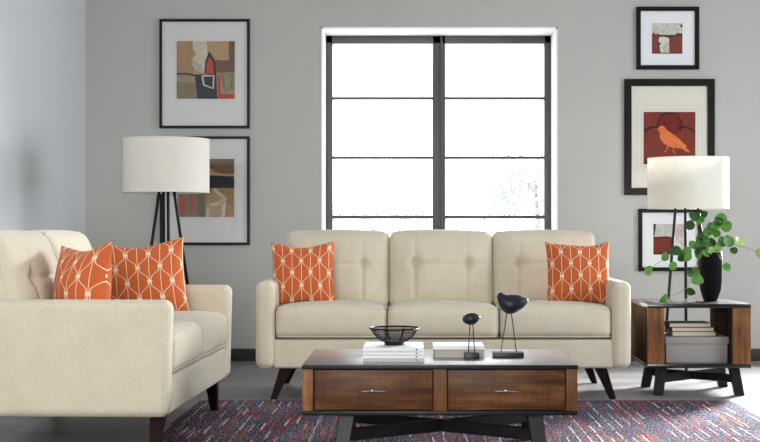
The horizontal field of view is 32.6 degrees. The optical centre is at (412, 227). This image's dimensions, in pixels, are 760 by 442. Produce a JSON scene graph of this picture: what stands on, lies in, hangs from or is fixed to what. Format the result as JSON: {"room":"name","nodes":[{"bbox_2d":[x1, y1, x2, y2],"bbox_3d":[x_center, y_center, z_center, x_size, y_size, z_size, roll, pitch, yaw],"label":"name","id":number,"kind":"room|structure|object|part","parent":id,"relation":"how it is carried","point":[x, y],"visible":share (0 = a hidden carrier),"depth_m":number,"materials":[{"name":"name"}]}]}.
{"room":"living room","nodes":[
{"label":"living room","id":0,"kind":"room"},
{"bbox_2d":[0,0,85,235],"bbox_3d":[-2.440,-0.550,3.895,0.200,3.000,10.790,0,0,0],"label":"wall","id":1,"kind":"structure","parent":0,"point":[43,42],"depth_m":8.21,"materials":[{"name":"paint"}]},
{"bbox_2d":[0,361,759,441],"bbox_3d":[1.355,1.000,4.020,7.790,0.100,11.440,0,0,0],"label":"floor","id":2,"kind":"structure","parent":0,"point":[246,380],"depth_m":7.29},
{"bbox_2d":[0,230,231,441],"bbox_3d":[-1.477,0.479,6.057,1.044,0.940,1.510,0,0,2],"label":"loveseat","id":3,"kind":"object","parent":2,"relation":"on","point":[59,357],"visible":0.88,"depth_m":5.30,"materials":[{"name":"fabric"}]},
{"bbox_2d":[0,230,57,298],"bbox_3d":[-1.732,0.241,5.740,0.306,0.464,0.648,0,0,2],"label":"cushion","id":4,"kind":"object","parent":3,"relation":"on","point":[28,260],"depth_m":5.55,"materials":[{"name":"fabric"}]},
{"bbox_2d":[31,230,92,262],"bbox_3d":[-1.710,0.241,6.390,0.306,0.464,0.648,0,0,2],"label":"cushion","id":5,"kind":"object","parent":3,"relation":"on","point":[75,240],"depth_m":6.25,"materials":[{"name":"fabric"}]},
{"bbox_2d":[52,240,111,299],"bbox_3d":[-1.437,0.253,5.637,0.382,0.404,0.208,0,0,28],"label":"throw pillow","id":6,"kind":"object","parent":3,"relation":"on","point":[79,275],"visible":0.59,"depth_m":5.54,"materials":[{"name":"orange fabric"}]},
{"bbox_3d":[-1.458,0.535,5.354,0.944,0.480,0.105,0,0,2],"label":"arm","id":7,"kind":"part","parent":3,"relation":"part of","materials":[{"name":"fabric"}]},
{"bbox_2d":[111,237,188,310],"bbox_3d":[-1.335,0.252,6.527,0.426,0.417,0.180,0,0,-7],"label":"throw pillow","id":8,"kind":"object","parent":3,"relation":"on","point":[154,272],"visible":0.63,"depth_m":6.48,"materials":[{"name":"orange fabric"}]},
{"bbox_3d":[-1.067,0.850,5.427,0.064,0.180,0.124,0,0,2],"label":"leg","id":9,"kind":"part","parent":3,"relation":"part of","materials":[{"name":"black wood"}]},
{"bbox_2d":[172,320,202,370],"bbox_3d":[-1.349,0.511,5.728,0.767,0.200,0.646,0,0,2],"label":"seat cushion","id":10,"kind":"object","parent":3,"relation":"on","point":[187,335],"depth_m":5.68,"materials":[{"name":"fabric"}]},
{"bbox_3d":[-1.429,0.695,6.056,0.885,0.160,1.320,0,0,2],"label":"frame rail","id":11,"kind":"part","parent":3,"relation":"part of","materials":[{"name":"fabric"}]},
{"bbox_2d":[173,311,226,355],"bbox_3d":[-1.327,0.511,6.377,0.767,0.200,0.646,0,0,2],"label":"seat cushion","id":12,"kind":"object","parent":3,"relation":"on","point":[213,325],"depth_m":6.28,"materials":[{"name":"fabric"}]},
{"bbox_3d":[-1.411,0.535,6.758,0.944,0.480,0.105,0,0,2],"label":"arm","id":13,"kind":"part","parent":3,"relation":"part of","materials":[{"name":"fabric"}]},
{"bbox_3d":[-1.026,0.850,6.659,0.064,0.180,0.124,0,0,2],"label":"leg","id":14,"kind":"part","parent":3,"relation":"part of","materials":[{"name":"black wood"}]},
{"bbox_2d":[123,136,209,284],"bbox_3d":[-1.450,0.213,7.647,0.505,1.474,0.505,0,0,0],"label":"floor lamp","id":15,"kind":"object","parent":2,"relation":"on","point":[158,165],"visible":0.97,"depth_m":7.45,"materials":[{"name":"fabric"}]},
{"bbox_3d":[-1.563,0.320,7.614,0.196,1.260,0.019,0,0,-18],"label":"leg","id":16,"kind":"part","parent":15,"relation":"part of","materials":[{"name":"black metal"}]},
{"bbox_3d":[-1.485,0.320,7.751,0.019,1.260,0.194,0,0,-8],"label":"leg","id":17,"kind":"part","parent":15,"relation":"part of","materials":[{"name":"black metal"}]},
{"bbox_3d":[-1.450,-0.365,7.647,0.500,0.312,0.500,0,0,0],"label":"lamp shade","id":18,"kind":"part","parent":15,"relation":"part of","materials":[{"name":"fabric"}]},
{"bbox_3d":[-1.416,0.320,7.544,0.020,1.260,0.197,0,0,-14],"label":"leg","id":19,"kind":"part","parent":15,"relation":"part of","materials":[{"name":"black metal"}]},
{"bbox_3d":[-1.333,0.320,7.680,0.199,1.260,0.019,0,0,-18],"label":"leg","id":20,"kind":"part","parent":15,"relation":"part of","materials":[{"name":"black metal"}]},
{"bbox_2d":[256,229,630,398],"bbox_3d":[0.168,0.479,7.613,2.070,0.940,0.959,0,0,0],"label":"sofa","id":21,"kind":"object","parent":2,"relation":"on","point":[427,280],"visible":0.82,"depth_m":7.20,"materials":[{"name":"fabric"}]},
{"bbox_3d":[-0.815,0.535,7.571,0.105,0.480,0.859,0,0,0],"label":"arm","id":22,"kind":"part","parent":21,"relation":"part of","materials":[{"name":"fabric"}]},
{"bbox_3d":[-0.729,0.855,7.225,0.124,0.189,0.064,0,0,0],"label":"leg","id":23,"kind":"part","parent":21,"relation":"part of","materials":[{"name":"black wood"}]},
{"bbox_3d":[-0.729,0.855,7.938,0.124,0.189,0.069,0,0,0],"label":"leg","id":24,"kind":"part","parent":21,"relation":"part of","materials":[{"name":"black wood"}]},
{"bbox_2d":[271,241,335,303],"bbox_3d":[-0.629,0.257,7.471,0.372,0.366,0.184,0,0,-8],"label":"throw pillow","id":25,"kind":"object","parent":21,"relation":"on","point":[301,274],"visible":0.91,"depth_m":7.41,"materials":[{"name":"orange fabric"}]},
{"bbox_2d":[276,300,388,337],"bbox_3d":[-0.453,0.511,7.474,0.616,0.200,0.682,0,0,0],"label":"seat cushion","id":26,"kind":"object","parent":21,"relation":"on","point":[334,318],"depth_m":7.15,"materials":[{"name":"fabric"}]},
{"bbox_2d":[286,229,388,304],"bbox_3d":[-0.453,0.241,7.814,0.618,0.464,0.306,0,0,0],"label":"cushion","id":27,"kind":"object","parent":21,"relation":"on","point":[361,257],"depth_m":7.72,"materials":[{"name":"fabric"}]},
{"bbox_2d":[389,229,492,304],"bbox_3d":[0.168,0.241,7.814,0.618,0.464,0.306,0,0,0],"label":"cushion","id":28,"kind":"object","parent":21,"relation":"on","point":[437,264],"depth_m":7.71,"materials":[{"name":"fabric"}]},
{"bbox_3d":[0.168,0.695,7.565,1.880,0.160,0.800,0,0,0],"label":"frame rail","id":29,"kind":"part","parent":21,"relation":"part of","materials":[{"name":"fabric"}]},
{"bbox_2d":[388,300,498,337],"bbox_3d":[0.168,0.511,7.474,0.616,0.200,0.682,0,0,0],"label":"seat cushion","id":30,"kind":"object","parent":21,"relation":"on","point":[435,318],"depth_m":7.15,"materials":[{"name":"fabric"}]},
{"bbox_2d":[492,229,595,304],"bbox_3d":[0.787,0.241,7.814,0.618,0.464,0.306,0,0,0],"label":"cushion","id":31,"kind":"object","parent":21,"relation":"on","point":[519,257],"depth_m":7.72,"materials":[{"name":"fabric"}]},
{"bbox_2d":[495,300,610,337],"bbox_3d":[0.787,0.511,7.474,0.616,0.200,0.682,0,0,0],"label":"seat cushion","id":32,"kind":"object","parent":21,"relation":"on","point":[538,318],"depth_m":7.15,"materials":[{"name":"fabric"}]},
{"bbox_2d":[545,241,609,302],"bbox_3d":[0.949,0.256,7.470,0.384,0.369,0.185,0,0,6],"label":"throw pillow","id":33,"kind":"object","parent":21,"relation":"on","point":[575,273],"visible":0.95,"depth_m":7.41,"materials":[{"name":"orange fabric"}]},
{"bbox_3d":[1.064,0.855,7.938,0.124,0.189,0.069,0,0,0],"label":"leg","id":34,"kind":"part","parent":21,"relation":"part of","materials":[{"name":"black wood"}]},
{"bbox_3d":[1.064,0.855,7.225,0.124,0.189,0.064,0,0,0],"label":"leg","id":35,"kind":"part","parent":21,"relation":"part of","materials":[{"name":"black wood"}]},
{"bbox_3d":[1.150,0.535,7.571,0.105,0.480,0.859,0,0,0],"label":"arm","id":36,"kind":"part","parent":21,"relation":"part of","materials":[{"name":"fabric"}]},
{"bbox_2d":[149,400,759,441],"bbox_3d":[0.285,0.945,5.520,2.920,0.008,3.250,0,0,0],"label":"area rug","id":37,"kind":"object","parent":2,"relation":"on","point":[234,420],"visible":0.68,"depth_m":6.22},
{"bbox_2d":[302,349,577,441],"bbox_3d":[0.108,0.744,5.535,1.106,0.392,0.712,0,0,0],"label":"coffee table","id":38,"kind":"object","parent":37,"relation":"on","point":[490,394],"visible":1,"depth_m":5.21,"materials":[{"name":"black wood"}]},
{"bbox_3d":[-0.421,0.649,5.232,0.043,0.168,0.056,0,0,0],"label":"post","id":39,"kind":"part","parent":38,"relation":"part of","materials":[{"name":"brown wood"}]},
{"bbox_3d":[-0.281,0.845,5.286,0.091,0.191,0.076,0,0,0],"label":"leg","id":40,"kind":"part","parent":38,"relation":"part of","materials":[{"name":"black wood"}]},
{"bbox_3d":[-0.157,0.649,5.229,0.470,0.160,0.042,0,0,0],"label":"drawer","id":41,"kind":"part","parent":38,"relation":"part of","materials":[{"name":"brown wood"}]},
{"bbox_3d":[-0.157,0.650,5.195,0.095,0.015,0.030,0,0,0],"label":"handle","id":42,"kind":"part","parent":38,"relation":"part of","materials":[{"name":"silver metal"}]},
{"bbox_2d":[363,358,423,361],"bbox_3d":[-0.080,0.541,5.457,0.250,0.014,0.286,0,0,0],"label":"book","id":43,"kind":"object","parent":38,"relation":"on","point":[364,359],"visible":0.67,"depth_m":5.32,"materials":[{"name":"grey paper"}]},
{"bbox_2d":[363,355,423,357],"bbox_3d":[-0.080,0.527,5.456,0.252,0.013,0.289,0,0,0],"label":"book","id":44,"kind":"object","parent":43,"relation":"on","point":[364,356],"visible":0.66,"depth_m":5.31,"materials":[{"name":"white paper"}]},
{"bbox_2d":[363,352,423,354],"bbox_3d":[-0.080,0.513,5.458,0.250,0.013,0.285,0,0,0],"label":"book","id":45,"kind":"object","parent":44,"relation":"on","point":[364,353],"visible":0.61,"depth_m":5.32,"materials":[{"name":"white paper"}]},
{"bbox_2d":[363,342,423,351],"bbox_3d":[-0.080,0.497,5.456,0.249,0.016,0.289,0,0,0],"label":"book","id":46,"kind":"object","parent":45,"relation":"on","point":[368,346],"visible":0.98,"depth_m":5.33,"materials":[{"name":"white paper"}]},
{"bbox_2d":[369,325,419,345],"bbox_3d":[-0.078,0.453,5.455,0.214,0.073,0.214,0,0,0],"label":"wire bowl","id":47,"kind":"object","parent":46,"relation":"on","point":[402,339],"visible":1,"depth_m":5.41,"materials":[{"name":"black metal"}]},
{"bbox_3d":[0.109,0.649,5.232,0.054,0.168,0.056,0,0,0],"label":"post","id":48,"kind":"part","parent":38,"relation":"part of","materials":[{"name":"brown wood"}]},
{"bbox_2d":[433,348,484,356],"bbox_3d":[0.197,0.531,5.590,0.218,0.034,0.180,0,0,0],"label":"book","id":49,"kind":"object","parent":38,"relation":"on","point":[437,353],"visible":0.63,"depth_m":5.50,"materials":[{"name":"grey paper"}]},
{"bbox_2d":[432,342,483,349],"bbox_3d":[0.192,0.506,5.585,0.216,0.016,0.180,0,0,0],"label":"book","id":50,"kind":"object","parent":49,"relation":"on","point":[436,345],"visible":1,"depth_m":5.50,"materials":[{"name":"white paper"}]},
{"bbox_2d":[462,313,480,358],"bbox_3d":[0.244,0.452,5.450,0.079,0.192,0.048,0,0,0],"label":"bird figurine","id":51,"kind":"object","parent":38,"relation":"on","point":[469,319],"visible":1,"depth_m":5.43,"materials":[{"name":"black metal"}]},
{"bbox_3d":[0.374,0.649,5.229,0.469,0.160,0.042,0,0,0],"label":"drawer","id":52,"kind":"part","parent":38,"relation":"part of","materials":[{"name":"brown wood"}]},
{"bbox_3d":[0.374,0.650,5.195,0.095,0.015,0.030,0,0,0],"label":"handle","id":53,"kind":"part","parent":38,"relation":"part of","materials":[{"name":"silver metal"}]},
{"bbox_2d":[492,291,527,357],"bbox_3d":[0.414,0.408,5.530,0.151,0.280,0.078,0,0,0],"label":"bird figurine","id":54,"kind":"object","parent":38,"relation":"on","point":[510,304],"visible":1,"depth_m":5.50,"materials":[{"name":"black metal"}]},
{"bbox_3d":[0.387,0.444,5.530,0.030,0.173,0.004,0,0,0],"label":"leg","id":55,"kind":"part","parent":54,"relation":"part of","materials":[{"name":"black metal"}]},
{"bbox_3d":[0.429,0.444,5.530,0.026,0.173,0.004,0,0,0],"label":"leg","id":56,"kind":"part","parent":54,"relation":"part of","materials":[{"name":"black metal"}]},
{"bbox_3d":[0.507,0.845,5.804,0.091,0.191,0.076,0,0,0],"label":"leg","id":57,"kind":"part","parent":38,"relation":"part of","materials":[{"name":"black wood"}]},
{"bbox_3d":[0.507,0.845,5.286,0.091,0.191,0.076,0,0,0],"label":"leg","id":58,"kind":"part","parent":38,"relation":"part of","materials":[{"name":"black wood"}]},
{"bbox_3d":[0.636,0.649,5.232,0.045,0.168,0.056,0,0,0],"label":"post","id":59,"kind":"part","parent":38,"relation":"part of","materials":[{"name":"brown wood"}]},
{"bbox_2d":[647,156,728,369],"bbox_3d":[1.740,0.254,8.228,0.511,1.393,0.511,0,0,0],"label":"floor lamp","id":60,"kind":"object","parent":2,"relation":"on","point":[676,183],"visible":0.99,"depth_m":8.02,"materials":[{"name":"fabric"}]},
{"bbox_3d":[1.610,0.363,8.162,0.156,1.175,0.020,0,0,-39],"label":"leg","id":61,"kind":"part","parent":60,"relation":"part of","materials":[{"name":"black metal"}]},
{"bbox_3d":[1.752,0.363,8.346,0.019,1.175,0.187,0,0,14],"label":"leg","id":62,"kind":"part","parent":60,"relation":"part of","materials":[{"name":"black metal"}]},
{"bbox_3d":[1.740,-0.282,8.228,0.506,0.316,0.506,0,0,0],"label":"lamp shade","id":63,"kind":"part","parent":60,"relation":"part of","materials":[{"name":"fabric"}]},
{"bbox_3d":[1.858,0.363,8.161,0.188,1.175,0.019,0,0,31],"label":"leg","id":64,"kind":"part","parent":60,"relation":"part of","materials":[{"name":"black metal"}]},
{"bbox_2d":[631,299,750,394],"bbox_3d":[1.608,0.688,7.580,0.582,0.522,0.560,0,0,0],"label":"end table","id":65,"kind":"object","parent":2,"relation":"on","point":[730,318],"visible":0.88,"depth_m":7.37,"materials":[{"name":"brown wood"}]},
{"bbox_3d":[1.365,0.607,7.585,0.095,0.314,0.546,0,0,0],"label":"panel","id":66,"kind":"part","parent":65,"relation":"part of","materials":[{"name":"brown wood"}]},
{"bbox_3d":[1.405,0.867,7.767,0.082,0.164,0.056,0,0,0],"label":"leg","id":67,"kind":"part","parent":65,"relation":"part of","materials":[{"name":"black wood"}]},
{"bbox_3d":[1.365,0.607,7.308,0.094,0.313,0.013,0,0,0],"label":"post","id":68,"kind":"part","parent":65,"relation":"part of","materials":[{"name":"brown wood"}]},
{"bbox_3d":[1.405,0.867,7.393,0.082,0.164,0.056,0,0,0],"label":"leg","id":69,"kind":"part","parent":65,"relation":"part of","materials":[{"name":"black wood"}]},
{"bbox_2d":[664,333,728,362],"bbox_3d":[1.608,0.690,7.513,0.360,0.147,0.306,0,0,0],"label":"storage box","id":70,"kind":"object","parent":65,"relation":"on","point":[677,349],"visible":0.73,"depth_m":7.37,"materials":[{"name":"grey cardboard"}]},
{"bbox_2d":[666,330,714,335],"bbox_3d":[1.603,0.604,7.508,0.252,0.025,0.185,0,0,0],"label":"book","id":71,"kind":"object","parent":70,"relation":"on","point":[668,332],"visible":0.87,"depth_m":7.42,"materials":[{"name":"brown paper"}]},
{"bbox_2d":[665,326,713,331],"bbox_3d":[1.597,0.579,7.510,0.246,0.025,0.181,0,0,0],"label":"book","id":72,"kind":"object","parent":71,"relation":"on","point":[672,329],"visible":0.74,"depth_m":7.42,"materials":[{"name":"brown paper"}]},
{"bbox_2d":[664,321,709,326],"bbox_3d":[1.582,0.555,7.511,0.243,0.025,0.177,0,0,0],"label":"book","id":73,"kind":"object","parent":72,"relation":"on","point":[666,323],"visible":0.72,"depth_m":7.43,"materials":[{"name":"brown paper"}]},
{"bbox_3d":[1.608,0.637,7.513,0.360,0.041,0.306,0,0,0],"label":"lid","id":74,"kind":"part","parent":70,"relation":"part of","materials":[{"name":"grey cardboard"}]},
{"bbox_2d":[699,252,721,300],"bbox_3d":[1.744,0.284,7.620,0.137,0.285,0.137,0,0,0],"label":"vase","id":75,"kind":"object","parent":65,"relation":"on","point":[710,268],"visible":0.91,"depth_m":7.56,"materials":[{"name":"black ceramic"}]},
{"bbox_2d":[644,211,759,301],"bbox_3d":[1.695,0.166,7.569,0.710,0.536,0.177,0,0,0],"label":"leafy branches","id":76,"kind":"object","parent":75,"relation":"in","point":[705,243],"visible":1,"depth_m":7.57,"materials":[{"name":"green plant"}]},
{"bbox_3d":[1.847,0.607,7.585,0.103,0.314,0.546,0,0,0],"label":"panel","id":77,"kind":"part","parent":65,"relation":"part of","materials":[{"name":"brown wood"}]},
{"bbox_3d":[1.837,0.867,7.767,0.084,0.164,0.056,0,0,0],"label":"leg","id":78,"kind":"part","parent":65,"relation":"part of","materials":[{"name":"black wood"}]},
{"bbox_3d":[1.837,0.867,7.393,0.084,0.164,0.056,0,0,0],"label":"leg","id":79,"kind":"part","parent":65,"relation":"part of","materials":[{"name":"black wood"}]},
{"bbox_3d":[1.847,0.607,7.308,0.102,0.313,0.013,0,0,0],"label":"post","id":80,"kind":"part","parent":65,"relation":"part of","materials":[{"name":"brown wood"}]},
{"bbox_2d":[86,0,759,348],"bbox_3d":[1.355,-0.550,9.515,7.790,3.000,0.450,0,0,0],"label":"wall","id":81,"kind":"structure","parent":0,"point":[597,38],"depth_m":9.29,"materials":[{"name":"paint"}]},
{"bbox_2d":[159,19,249,127],"bbox_3d":[-1.486,-1.101,9.275,0.643,0.779,0.028,0,0,0],"label":"framed picture","id":82,"kind":"object","parent":81,"relation":"attached to","point":[204,64],"visible":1,"depth_m":9.28,"materials":[{"name":"black"}]},
{"bbox_2d":[177,41,234,98],"bbox_3d":[-1.479,-1.127,9.275,0.415,0.411,0.002,0,0,0],"label":"art print","id":83,"kind":"object","parent":82,"relation":"attached to","point":[205,69],"depth_m":9.28,"materials":[{"name":"paper"}]},
{"bbox_2d":[160,136,249,244],"bbox_3d":[-1.485,-0.266,9.275,0.640,0.775,0.028,0,0,0],"label":"framed picture","id":84,"kind":"object","parent":81,"relation":"attached to","point":[221,216],"visible":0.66,"depth_m":9.28,"materials":[{"name":"black"}]},
{"bbox_2d":[178,159,233,216],"bbox_3d":[-1.478,-0.285,9.276,0.404,0.416,0.001,0,0,0],"label":"art print","id":85,"kind":"object","parent":84,"relation":"attached to","point":[219,202],"depth_m":9.28,"materials":[{"name":"paper"}]},
{"bbox_2d":[326,36,550,229],"bbox_3d":[0.189,-0.537,9.658,1.667,1.774,0.084,0,0,0],"label":"window","id":86,"kind":"structure","parent":81,"relation":"in","point":[438,42],"depth_m":9.63,"materials":[{"name":"grey metal"}]},
{"bbox_2d":[321,27,557,229],"bbox_3d":[0.189,-0.533,9.490,1.691,1.806,0.440,0,0,0],"label":"trim","id":87,"kind":"structure","parent":81,"relation":"attached to","point":[325,31],"depth_m":9.37,"materials":[{"name":"white paint"}]},
{"bbox_2d":[231,349,759,360],"bbox_3d":[1.355,0.906,9.283,7.390,0.088,0.014,0,0,0],"label":"baseboard","id":88,"kind":"structure","parent":81,"relation":"attached to","point":[236,354],"depth_m":9.28,"materials":[{"name":"grey"}]},
{"bbox_2d":[636,7,698,69],"bbox_3d":[1.817,-1.354,9.275,0.447,0.447,0.028,0,0,0],"label":"framed picture","id":89,"kind":"object","parent":81,"relation":"attached to","point":[667,38],"visible":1,"depth_m":9.28,"materials":[{"name":"black"}]},
{"bbox_2d":[652,23,681,53],"bbox_3d":[1.813,-1.352,9.275,0.218,0.218,0.002,0,0,0],"label":"art print","id":90,"kind":"object","parent":89,"relation":"attached to","point":[666,37],"depth_m":9.28,"materials":[{"name":"paper"}]},
{"bbox_2d":[624,79,714,194],"bbox_3d":[1.829,-0.649,9.275,0.643,0.827,0.028,0,0,0],"label":"framed picture","id":91,"kind":"object","parent":81,"relation":"attached to","point":[663,117],"visible":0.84,"depth_m":9.28,"materials":[{"name":"black"}]},
{"bbox_2d":[644,112,694,163],"bbox_3d":[1.830,-0.643,9.276,0.370,0.374,0.001,0,0,0],"label":"art print","id":92,"kind":"object","parent":91,"relation":"attached to","point":[665,133],"depth_m":9.28,"materials":[{"name":"paper"}]},
{"bbox_2d":[638,209,701,270],"bbox_3d":[1.833,0.085,9.275,0.450,0.444,0.028,0,0,0],"label":"framed picture","id":93,"kind":"object","parent":81,"relation":"attached to","point":[655,226],"visible":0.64,"depth_m":9.28,"materials":[{"name":"black"}]},
{"bbox_2d":[653,224,683,254],"bbox_3d":[1.833,0.080,9.276,0.236,0.218,0.001,0,0,0],"label":"art print","id":94,"kind":"object","parent":93,"relation":"attached to","point":[662,233],"depth_m":9.28,"materials":[{"name":"paper"}]},
{"label":"outside","id":95,"kind":"structure","parent":0,"visible":0},
{"bbox_2d":[469,145,543,229],"bbox_3d":[4.645,-1.091,52.051,4.966,4.506,4.386,0,0,0],"label":"tree","id":96,"kind":"object","parent":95,"point":[499,197],"visible":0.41,"depth_m":51.35,"materials":[{"name":"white plant"}]},
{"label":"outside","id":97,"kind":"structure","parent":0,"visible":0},
{"bbox_2d":[333,191,448,237],"bbox_3d":[-1.434,0.177,52.056,5.819,3.379,4.500,0,0,0],"label":"tree","id":98,"kind":"object","parent":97,"point":[401,224],"visible":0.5,"depth_m":51.19,"materials":[{"name":"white plant"}]}
]}

